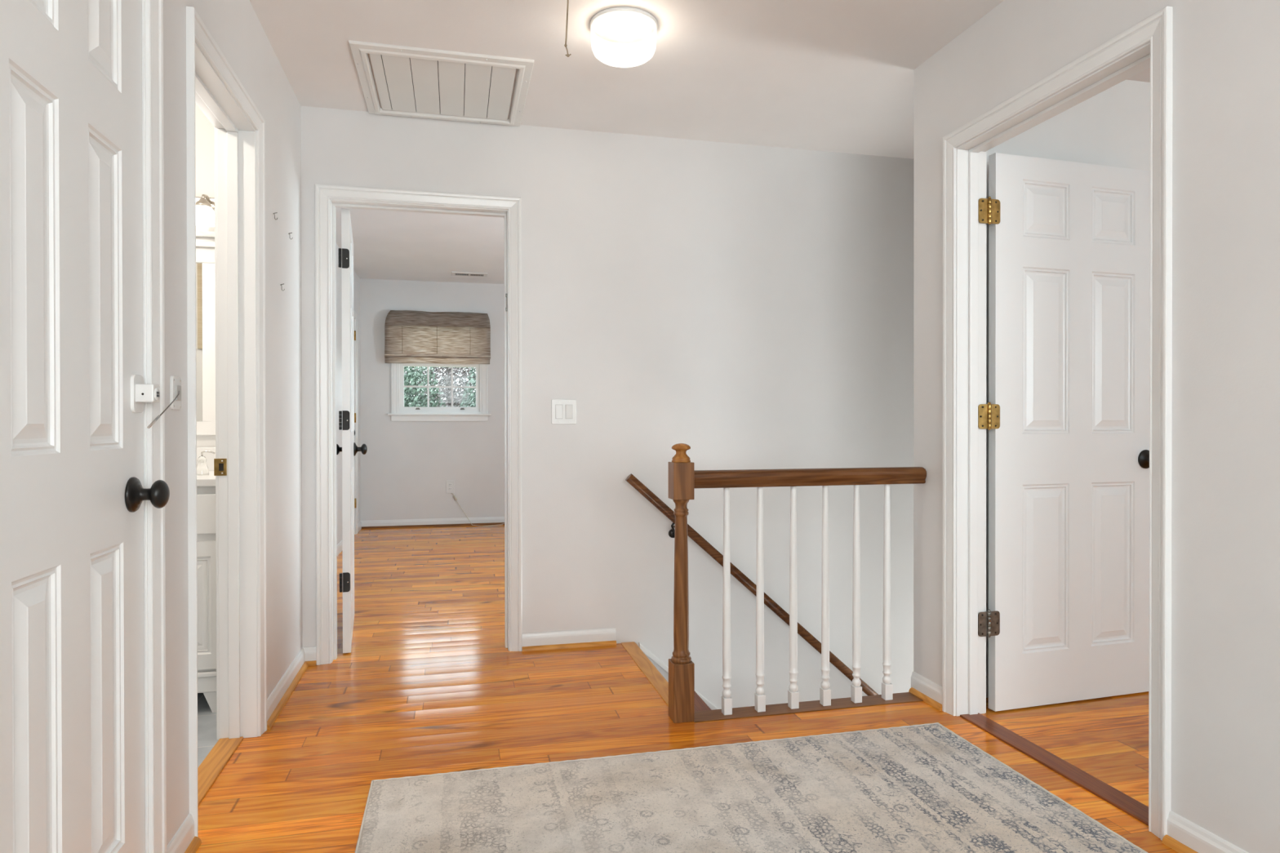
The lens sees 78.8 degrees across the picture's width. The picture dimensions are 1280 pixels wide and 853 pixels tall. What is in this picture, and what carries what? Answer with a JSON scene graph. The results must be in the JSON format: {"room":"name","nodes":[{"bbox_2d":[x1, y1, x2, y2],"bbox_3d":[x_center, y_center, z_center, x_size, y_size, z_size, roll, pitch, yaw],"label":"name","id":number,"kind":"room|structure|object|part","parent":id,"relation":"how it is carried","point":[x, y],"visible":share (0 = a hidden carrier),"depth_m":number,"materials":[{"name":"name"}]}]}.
{"room":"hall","nodes":[
{"label":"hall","id":0,"kind":"room"},
{"bbox_2d":[195,103,215,447],"bbox_3d":[-2.029,-0.170,1.906,1.534,2.441,2.649,0,0,-13],"label":"wall","id":1,"kind":"structure","parent":0,"point":[204,128],"depth_m":3.30,"materials":[{"name":"white paint"}]},
{"bbox_2d":[195,194,214,226],"bbox_3d":[-1.992,-0.900,3.182,0.600,0.134,0.166,0,0,-13],"label":"vanity light","id":2,"kind":"object","parent":1,"relation":"attached to","point":[205,205],"visible":0.3,"depth_m":3.18,"materials":[{"name":"white glass"}]},
{"bbox_3d":[-1.796,-0.870,3.201,0.112,0.072,0.112,0,0,-13],"label":"lamp shade","id":3,"kind":"part","parent":2,"relation":"part of","materials":[{"name":"white glass"}]},
{"bbox_3d":[-1.805,-0.949,3.242,0.014,0.031,0.098,0,0,-13],"label":"arm","id":4,"kind":"part","parent":2,"relation":"part of","materials":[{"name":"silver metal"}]},
{"bbox_2d":[195,231,215,435],"bbox_3d":[-2.147,-0.390,3.208,0.808,0.855,0.052,0,0,-13],"label":"mirror","id":5,"kind":"object","parent":1,"relation":"attached to","point":[205,240],"visible":0.1,"depth_m":3.29,"materials":[{"name":"white mirror"}]},
{"bbox_3d":[-2.150,-0.355,3.225,0.618,0.670,0.006,0,0,-13],"label":"glass","id":6,"kind":"part","parent":5,"relation":"part of","materials":[{"name":"white mirror"}]},
{"bbox_2d":[196,447,215,471],"bbox_3d":[-2.080,0.139,3.242,0.950,0.098,0.020,0,0,-13],"label":"backsplash","id":7,"kind":"structure","parent":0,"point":[210,457],"depth_m":3.29,"materials":[{"name":"white stone"}]},
{"bbox_2d":[163,0,302,846],"bbox_3d":[-0.904,-0.155,0.735,0.115,2.461,5.449,0,0,-13],"label":"wall","id":8,"kind":"structure","parent":0,"point":[234,25],"depth_m":2.65,"materials":[{"name":"grey paint"}]},
{"bbox_2d":[0,0,169,852],"bbox_3d":[-0.987,0.033,1.391,0.104,2.030,0.610,0,0,-13],"label":"door","id":9,"kind":"structure","parent":8,"relation":"in","point":[73,493],"depth_m":1.36,"materials":[{"name":"white paint"}]},
{"bbox_2d":[130,374,159,413],"bbox_3d":[-1.043,-0.069,1.648,0.044,0.080,0.056,0,0,-13],"label":"lock","id":10,"kind":"object","parent":9,"relation":"attached to","point":[140,393],"visible":1,"depth_m":1.63,"materials":[{"name":"white plastic"}]},
{"bbox_3d":[-1.061,-0.069,1.644,0.006,0.080,0.056,0,0,-13],"label":"plate","id":11,"kind":"part","parent":10,"relation":"part of","materials":[{"name":"white plastic"}]},
{"bbox_3d":[-1.008,0.142,1.634,0.033,0.060,0.060,0,0,-13],"label":"knob","id":12,"kind":"part","parent":9,"relation":"part of","materials":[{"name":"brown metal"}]},
{"bbox_2d":[142,0,166,852],"bbox_3d":[-1.046,0.002,1.375,0.135,2.100,0.737,0,0,-13],"label":"door frame","id":13,"kind":"structure","parent":8,"relation":"attached to","point":[153,59],"depth_m":1.71,"materials":[{"name":"white paint"}]},
{"bbox_2d":[146,375,181,428],"bbox_3d":[-1.065,-0.058,1.753,0.019,0.123,0.291,0,0,-21],"label":"hook","id":14,"kind":"object","parent":8,"relation":"attached to","point":[175,381],"visible":1,"depth_m":1.84,"materials":[{"name":"white plastic"}]},
{"bbox_3d":[-1.109,-0.080,1.860,0.006,0.080,0.060,0,0,-13],"label":"plate","id":15,"kind":"part","parent":14,"relation":"part of","materials":[{"name":"white plastic"}]},
{"bbox_2d":[184,836,201,852],"bbox_3d":[-1.087,1.040,1.857,0.016,0.019,0.210,0,0,-13],"label":"trim","id":16,"kind":"structure","parent":8,"relation":"attached to","point":[196,842],"depth_m":1.93,"materials":[{"name":"brown wood"}]},
{"bbox_2d":[186,5,266,836],"bbox_3d":[-1.272,-0.002,2.286,0.153,2.100,0.777,0,0,-13],"label":"door frame","id":17,"kind":"structure","parent":8,"relation":"attached to","point":[212,84],"depth_m":2.59,"materials":[{"name":"white paint"}]},
{"bbox_3d":[-1.337,-0.002,2.271,0.019,2.100,0.777,0,0,-13],"label":"casing","id":18,"kind":"part","parent":17,"relation":"part of","materials":[{"name":"white paint"}]},
{"bbox_3d":[-1.397,0.135,2.592,0.038,0.057,0.003,0,0,-13],"label":"strike plate","id":19,"kind":"part","parent":17,"relation":"part of","materials":[{"name":"gold metal"}]},
{"bbox_2d":[166,647,305,852],"bbox_3d":[-0.840,1.016,0.755,0.012,0.078,5.449,0,0,-13],"label":"baseboard","id":20,"kind":"structure","parent":8,"relation":"attached to","point":[181,840],"depth_m":2.76,"materials":[{"name":"white paint"}]},
{"bbox_2d":[266,661,307,729],"bbox_3d":[-1.369,1.035,3.042,0.016,0.019,0.729,0,0,-13],"label":"trim","id":21,"kind":"structure","parent":8,"relation":"attached to","point":[276,713],"depth_m":2.97,"materials":[{"name":"brown wood"}]},
{"bbox_2d":[336,243,360,544],"bbox_3d":[-2.343,-0.209,5.611,0.115,2.525,4.476,0,0,-13],"label":"wall","id":22,"kind":"structure","parent":0,"point":[356,278],"depth_m":6.47,"materials":[{"name":"grey paint"}]},
{"bbox_2d":[353,319,356,533],"bbox_3d":[-2.624,0.004,7.105,0.104,2.030,0.592,0,0,-13],"label":"door","id":23,"kind":"structure","parent":22,"relation":"in","point":[354,331],"depth_m":7.37,"materials":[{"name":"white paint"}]},
{"bbox_2d":[353,310,357,534],"bbox_3d":[-2.684,-0.024,7.087,0.134,2.102,0.714,0,0,-13],"label":"door frame","id":24,"kind":"structure","parent":22,"relation":"attached to","point":[355,314],"depth_m":7.41,"materials":[{"name":"white paint"}]},
{"bbox_2d":[335,207,504,284],"bbox_3d":[-0.750,-1.525,6.043,4.790,0.100,4.591,0,0,-13],"label":"ceiling","id":25,"kind":"structure","parent":0,"point":[388,245],"depth_m":6.34,"materials":[{"name":"white paint"}]},
{"bbox_2d":[451,271,487,276],"bbox_3d":[-1.655,-1.475,7.556,0.340,0.012,0.170,0,0,-13],"label":"ceiling vent","id":26,"kind":"object","parent":25,"relation":"in","point":[453,273],"visible":1,"depth_m":7.51,"materials":[{"name":"white plastic"}]},
{"bbox_2d":[455,273,468,275],"bbox_3d":[-1.724,-1.472,7.539,0.128,0.006,0.070,0,0,-13],"label":"grille","id":27,"kind":"object","parent":26,"relation":"attached to","point":[459,274],"depth_m":7.55,"materials":[{"name":"white plastic"}]},
{"bbox_2d":[470,274,484,275],"bbox_3d":[-1.584,-1.474,7.572,0.128,0.003,0.070,0,0,-13],"label":"grille","id":28,"kind":"object","parent":26,"relation":"attached to","point":[470,274],"depth_m":7.56,"materials":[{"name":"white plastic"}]},
{"bbox_2d":[337,516,504,555],"bbox_3d":[-0.401,0.990,6.078,3.875,0.078,4.476,0,0,-13],"label":"baseboard","id":29,"kind":"structure","parent":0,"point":[491,519],"depth_m":7.94,"materials":[{"name":"white paint"}]},
{"bbox_2d":[360,278,504,520],"bbox_3d":[-0.933,-0.223,8.306,4.105,2.525,0.115,0,0,-13],"label":"wall","id":30,"kind":"structure","parent":0,"point":[406,467],"depth_m":7.95,"materials":[{"name":"grey paint"}]},
{"bbox_2d":[361,522,504,528],"bbox_3d":[-0.914,1.010,8.236,3.875,0.019,0.016,0,0,-13],"label":"trim","id":31,"kind":"structure","parent":30,"relation":"attached to","point":[492,523],"depth_m":7.94,"materials":[{"name":"white wood"}]},
{"bbox_2d":[384,309,490,364],"bbox_3d":[-2.051,-0.904,7.921,1.038,0.538,0.110,0,0,-13],"label":"roman shade","id":32,"kind":"object","parent":30,"relation":"attached to","point":[411,336],"visible":1,"depth_m":7.88,"materials":[{"name":"beige fabric"}]},
{"bbox_3d":[-2.053,-0.870,7.875,0.005,0.275,0.006,0,0,-13],"label":"shade cord","id":33,"kind":"part","parent":32,"relation":"part of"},
{"bbox_2d":[387,363,491,421],"bbox_3d":[-2.057,-0.605,8.015,1.021,1.100,0.148,0,0,-13],"label":"window","id":34,"kind":"structure","parent":30,"relation":"in","point":[399,412],"depth_m":7.99,"materials":[{"name":"white paint"}]},
{"bbox_3d":[-2.059,-0.403,8.026,0.801,0.503,0.032,0,0,-13],"label":"sash","id":35,"kind":"part","parent":34,"relation":"part of","materials":[{"name":"white paint"}]},
{"bbox_2d":[445,480,454,493],"bbox_3d":[-1.952,0.620,8.004,0.086,0.132,0.009,0,0,-13],"label":"wall outlet","id":36,"kind":"object","parent":30,"relation":"attached to","point":[450,484],"visible":1,"depth_m":8.00,"materials":[{"name":"white plastic"}]},
{"bbox_2d":[300,105,914,709],"bbox_3d":[0.336,1.118,3.895,7.050,5.441,0.115,0,0,-13],"label":"wall","id":37,"kind":"structure","parent":0,"point":[741,305],"depth_m":3.82,"materials":[{"name":"grey paint"}]},
{"bbox_2d":[305,660,315,666],"bbox_3d":[-1.436,1.034,3.393,0.047,0.019,0.016,0,0,-13],"label":"trim","id":38,"kind":"structure","parent":37,"relation":"attached to","point":[309,663],"depth_m":3.39,"materials":[{"name":"brown wood"}]},
{"bbox_2d":[336,208,367,653],"bbox_3d":[-1.440,0.020,3.920,0.172,2.030,0.763,0,0,-24],"label":"door","id":39,"kind":"structure","parent":37,"relation":"in","point":[348,449],"depth_m":3.56,"materials":[{"name":"white paint"}]},
{"bbox_3d":[-1.632,0.123,4.187,0.033,0.060,0.060,0,0,-19],"label":"knob","id":40,"kind":"part","parent":39,"relation":"part of","materials":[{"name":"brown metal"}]},
{"bbox_3d":[-1.500,0.123,4.232,0.033,0.060,0.060,0,0,-19],"label":"knob","id":41,"kind":"part","parent":39,"relation":"part of","materials":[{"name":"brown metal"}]},
{"bbox_2d":[315,183,522,665],"bbox_3d":[-0.999,-0.008,3.572,0.892,2.100,0.153,0,0,-13],"label":"door frame","id":42,"kind":"structure","parent":37,"relation":"attached to","point":[327,197],"depth_m":3.48,"materials":[{"name":"white paint"}]},
{"bbox_2d":[302,627,616,661],"bbox_3d":[-0.795,1.003,3.560,1.396,0.078,0.012,0,0,-13],"label":"baseboard","id":43,"kind":"structure","parent":37,"relation":"attached to","point":[554,637],"depth_m":3.66,"materials":[{"name":"white paint"}]},
{"bbox_2d":[551,399,576,424],"bbox_3d":[-0.357,-0.069,3.659,0.116,0.116,0.012,0,0,-13],"label":"light switch","id":44,"kind":"object","parent":37,"relation":"attached to","point":[563,411],"visible":1,"depth_m":3.66,"materials":[{"name":"white plastic"}]},
{"bbox_2d":[522,640,616,651],"bbox_3d":[-0.329,1.031,3.656,0.445,0.019,0.016,0,0,-13],"label":"trim","id":45,"kind":"structure","parent":37,"relation":"attached to","point":[533,648],"depth_m":3.65,"materials":[{"name":"brown wood"}]},
{"bbox_2d":[638,642,718,710],"bbox_3d":[1.525,2.598,4.112,3.142,3.125,0.024,0,0,-13],"label":"skirt board","id":46,"kind":"object","parent":37,"relation":"attached to","point":[660,665],"visible":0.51,"depth_m":3.76,"materials":[{"name":"white paint"}]},
{"bbox_2d":[625,473,878,695],"bbox_3d":[0.991,1.194,3.949,2.183,1.948,0.082,0,0,-13],"label":"stair handrail","id":47,"kind":"object","parent":37,"relation":"attached to","point":[631,479],"visible":0.44,"depth_m":3.79,"materials":[{"name":"brown wood"}]},
{"bbox_2d":[195,524,1177,852],"bbox_3d":[0.449,1.061,3.421,7.050,0.040,10.040,0,0,-13],"label":"floor","id":48,"kind":"structure","parent":0,"point":[428,682],"depth_m":2.77,"materials":[{"name":"brown wood"}]},
{"bbox_2d":[196,447,216,712],"bbox_3d":[-2.020,0.568,2.991,0.974,0.955,0.549,0,0,-13],"label":"bathroom vanity","id":49,"kind":"object","parent":48,"relation":"on","point":[206,484],"visible":0.07,"depth_m":2.83,"materials":[{"name":"white paint"}]},
{"bbox_3d":[-1.736,0.319,2.797,0.447,0.145,0.018,0,0,-13],"label":"drawer","id":50,"kind":"part","parent":49,"relation":"part of","materials":[{"name":"white paint"}]},
{"bbox_2d":[196,471,215,486],"bbox_3d":[-2.020,0.203,2.987,0.974,0.029,0.545,0,0,-13],"label":"countertop","id":51,"kind":"structure","parent":49,"relation":"on","point":[209,480],"depth_m":2.82,"materials":[{"name":"white stone"}]},
{"bbox_2d":[196,450,215,475],"bbox_3d":[-1.688,0.140,3.022,0.071,0.096,0.049,0,0,-13],"label":"soap dispenser","id":52,"kind":"object","parent":51,"relation":"on","point":[202,466],"visible":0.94,"depth_m":3.01,"materials":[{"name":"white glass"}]},
{"bbox_3d":[-1.736,0.651,2.799,0.447,0.465,0.016,0,0,-13],"label":"door","id":53,"kind":"part","parent":49,"relation":"part of","materials":[{"name":"white paint"}]},
{"bbox_3d":[-2.020,0.931,2.997,0.950,0.075,0.541,0,0,-13],"label":"rail","id":54,"kind":"part","parent":49,"relation":"part of","materials":[{"name":"white paint"}]},
{"bbox_3d":[-1.550,1.006,2.867,0.095,0.080,0.050,0,0,-13],"label":"leg","id":55,"kind":"part","parent":49,"relation":"part of","materials":[{"name":"white paint"}]},
{"bbox_2d":[197,737,243,806],"bbox_3d":[-1.291,1.050,2.287,0.074,0.017,0.653,0,0,-13],"label":"threshold","id":56,"kind":"object","parent":48,"relation":"on","point":[211,766],"visible":0.51,"depth_m":2.40,"materials":[{"name":"brown wood"}]},
{"bbox_2d":[451,493,504,526],"bbox_3d":[-1.600,0.852,7.992,0.659,0.336,0.160,0,0,-11],"label":"power cord","id":57,"kind":"object","parent":48,"relation":"on","point":[455,497],"visible":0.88,"depth_m":8.00,"materials":[{"name":"plastic"}]},
{"bbox_2d":[621,641,668,706],"bbox_3d":[0.054,1.056,3.284,0.074,0.033,0.943,0,0,-13],"label":"stair nosing","id":58,"kind":"structure","parent":48,"relation":"attached to","point":[648,668],"depth_m":3.33,"materials":[{"name":"brown wood"}]},
{"bbox_2d":[668,443,694,723],"bbox_3d":[0.147,0.552,2.780,0.076,0.984,0.076,0,0,-13],"label":"newel post","id":59,"kind":"object","parent":48,"relation":"on","point":[681,469],"visible":1,"depth_m":2.75,"materials":[{"name":"brown wood"}]},
{"bbox_2d":[694,466,926,488],"bbox_3d":[0.636,0.188,2.894,0.931,0.062,0.064,0,0,-13],"label":"guard rail","id":60,"kind":"object","parent":59,"relation":"attached to","point":[730,478],"visible":0.94,"depth_m":2.87,"materials":[{"name":"brown wood"}]},
{"bbox_2d":[355,722,1147,852],"bbox_3d":[0.474,1.047,1.045,1.885,0.009,3.006,0,0,-13],"label":"rug","id":61,"kind":"object","parent":48,"relation":"on","point":[923,788],"visible":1,"depth_m":2.13,"materials":[{"name":"grey fabric"}]},
{"bbox_2d":[693,692,923,722],"bbox_3d":[0.635,1.057,2.904,0.934,0.033,0.104,0,0,-13],"label":"strip","id":62,"kind":"object","parent":48,"relation":"on","point":[905,697],"visible":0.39,"depth_m":2.88,"materials":[{"name":"wood"}]},
{"bbox_2d":[721,488,732,715],"bbox_3d":[0.314,0.628,2.820,0.033,0.826,0.033,0,0,-13],"label":"baluster","id":63,"kind":"object","parent":62,"relation":"on","point":[726,700],"visible":1,"depth_m":2.81,"materials":[{"name":"white paint"}]},
{"bbox_2d":[755,487,765,712],"bbox_3d":[0.440,0.628,2.850,0.033,0.826,0.033,0,0,-13],"label":"baluster","id":64,"kind":"object","parent":62,"relation":"on","point":[760,698],"visible":0.99,"depth_m":2.84,"materials":[{"name":"white paint"}]},
{"bbox_2d":[787,486,799,709],"bbox_3d":[0.568,0.627,2.880,0.033,0.826,0.033,0,0,-13],"label":"baluster","id":65,"kind":"object","parent":62,"relation":"on","point":[793,695],"visible":0.99,"depth_m":2.87,"materials":[{"name":"white paint"}]},
{"bbox_2d":[819,485,831,706],"bbox_3d":[0.693,0.627,2.910,0.033,0.826,0.033,0,0,-13],"label":"baluster","id":66,"kind":"object","parent":62,"relation":"on","point":[824,691],"visible":1,"depth_m":2.90,"materials":[{"name":"white paint"}]},
{"bbox_2d":[850,484,862,703],"bbox_3d":[0.818,0.627,2.939,0.033,0.826,0.033,0,0,-13],"label":"baluster","id":67,"kind":"object","parent":62,"relation":"on","point":[855,688],"visible":0.98,"depth_m":2.93,"materials":[{"name":"white paint"}]},
{"bbox_2d":[881,484,893,700],"bbox_3d":[0.942,0.626,2.969,0.033,0.826,0.033,0,0,-13],"label":"baluster","id":68,"kind":"object","parent":62,"relation":"on","point":[886,686],"visible":0.99,"depth_m":2.96,"materials":[{"name":"white paint"}]},
{"bbox_2d":[960,713,1148,826],"bbox_3d":[1.281,1.047,2.423,0.080,0.016,0.798,0,0,-13],"label":"threshold","id":69,"kind":"object","parent":48,"relation":"on","point":[1134,808],"visible":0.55,"depth_m":2.36,"materials":[{"name":"brown wood"}]},
{"bbox_2d":[249,0,1150,159],"bbox_3d":[0.997,-1.440,1.121,7.265,0.100,5.564,0,0,-13],"label":"ceiling","id":70,"kind":"structure","parent":0,"point":[837,76],"depth_m":2.92,"materials":[{"name":"paint"}]},
{"bbox_2d":[348,40,534,126],"bbox_3d":[-0.804,-1.389,3.211,0.668,0.019,0.662,0,0,-13],"label":"ceiling vent","id":71,"kind":"object","parent":70,"relation":"in","point":[412,82],"visible":1,"depth_m":3.14,"materials":[{"name":"metal"}]},
{"bbox_3d":[-0.802,-1.391,3.203,0.541,0.006,0.557,0,0,-13],"label":"louvre panel","id":72,"kind":"part","parent":71,"relation":"part of","materials":[{"name":"paint"}]},
{"bbox_2d":[564,0,571,57],"bbox_3d":[-0.205,-1.221,2.207,0.020,0.346,0.009,0,0,-13],"label":"pull cord","id":73,"kind":"object","parent":70,"relation":"hanging from","point":[567,55],"visible":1,"depth_m":2.21,"materials":[{"name":"white"}]},
{"bbox_2d":[590,6,657,67],"bbox_3d":[-0.057,-1.339,2.704,0.235,0.115,0.235,0,0,-13],"label":"ceiling lamp","id":74,"kind":"object","parent":70,"relation":"attached to","point":[622,37],"visible":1,"depth_m":2.63,"materials":[{"name":"white glass"}]},
{"bbox_3d":[-0.057,-1.390,2.704,0.235,0.013,0.235,0,0,-13],"label":"plate","id":75,"kind":"part","parent":74,"relation":"part of","materials":[{"name":"white glass"}]},
{"bbox_2d":[986,79,1150,675],"bbox_3d":[2.604,1.218,3.368,2.881,5.241,0.118,0,0,-13],"label":"wall","id":76,"kind":"structure","parent":0,"point":[1111,127],"depth_m":3.10,"materials":[{"name":"white paint"}]},
{"bbox_2d":[986,675,988,697],"bbox_3d":[2.619,1.000,3.303,2.881,0.078,0.012,0,0,-13],"label":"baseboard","id":77,"kind":"structure","parent":76,"relation":"attached to","point":[987,677],"depth_m":2.99,"materials":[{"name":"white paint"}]},
{"bbox_2d":[913,0,1279,852],"bbox_3d":[1.655,-0.159,0.870,0.115,2.461,4.528,0,0,-13],"label":"wall","id":78,"kind":"structure","parent":0,"point":[1225,431],"depth_m":1.86,"materials":[{"name":"grey paint"}]},
{"bbox_2d":[908,687,942,711],"bbox_3d":[1.083,1.033,2.953,0.016,0.019,0.200,0,0,-13],"label":"trim","id":79,"kind":"structure","parent":78,"relation":"attached to","point":[930,701],"depth_m":2.94,"materials":[{"name":"brown wood"}]},
{"bbox_2d":[942,5,1173,840],"bbox_3d":[1.287,-0.005,2.420,0.153,2.100,0.922,0,0,-13],"label":"door frame","id":80,"kind":"structure","parent":78,"relation":"attached to","point":[1148,43],"depth_m":2.48,"materials":[{"name":"white paint"}]},
{"bbox_3d":[1.352,-0.005,2.436,0.019,2.100,0.922,0,0,-13],"label":"casing","id":81,"kind":"part","parent":80,"relation":"part of","materials":[{"name":"white paint"}]},
{"bbox_2d":[977,152,1150,711],"bbox_3d":[1.631,0.021,2.912,0.849,2.030,0.104,0,0,-17],"label":"door","id":82,"kind":"structure","parent":78,"relation":"in","point":[1065,415],"depth_m":2.92,"materials":[{"name":"white paint"}]},
{"bbox_2d":[911,671,1248,852],"bbox_3d":[1.594,1.013,0.861,0.012,0.078,4.528,0,0,-13],"label":"baseboard","id":83,"kind":"structure","parent":78,"relation":"attached to","point":[1196,837],"depth_m":1.91,"materials":[{"name":"white paint"}]},
{"bbox_2d":[1161,835,1197,852],"bbox_3d":[1.712,1.045,0.307,0.016,0.019,3.396,0,0,-13],"label":"trim","id":84,"kind":"structure","parent":78,"relation":"attached to","point":[1168,841],"depth_m":1.92,"materials":[{"name":"brown wood"}]},
{"bbox_3d":[0.554,2.456,3.370,1.113,2.770,1.019,0,0,-13],"label":"wall","id":85,"kind":"structure","parent":0,"visible":0},
{"bbox_2d":[694,691,711,711],"bbox_3d":[1.500,2.340,3.634,2.920,2.547,0.900,0,0,-13],"label":"staircase","id":86,"kind":"structure","parent":85,"relation":"attached to","point":[700,704],"depth_m":3.46,"materials":[{"name":"brown wood"}]},
{"label":"outside","id":87,"kind":"structure","parent":0,"visible":0},
{"bbox_3d":[-11.419,3.941,48.101,80.000,0.200,81.160,0,0,-13],"label":"ground","id":88,"kind":"structure","parent":87,"visible":0},
{"bbox_2d":[404,366,446,407],"bbox_3d":[-5.870,0.847,17.103,3.332,6.292,3.345,0,0,-5],"label":"tree","id":89,"kind":"object","parent":88,"relation":"on","point":[418,401],"visible":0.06,"depth_m":16.97,"materials":[{"name":"green plant"}]},
{"bbox_2d":[404,366,475,407],"bbox_3d":[-5.532,0.331,22.837,4.401,7.266,4.457,0,0,16],"label":"tree","id":90,"kind":"object","parent":88,"relation":"on","point":[446,379],"visible":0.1,"depth_m":21.86,"materials":[{"name":"green plant"}]},
{"bbox_2d":[459,367,475,407],"bbox_3d":[-2.659,0.841,17.885,3.118,6.291,3.153,0,0,-2],"label":"tree","id":91,"kind":"object","parent":88,"relation":"on","point":[472,397],"visible":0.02,"depth_m":17.47,"materials":[{"name":"green plant"}]}
]}

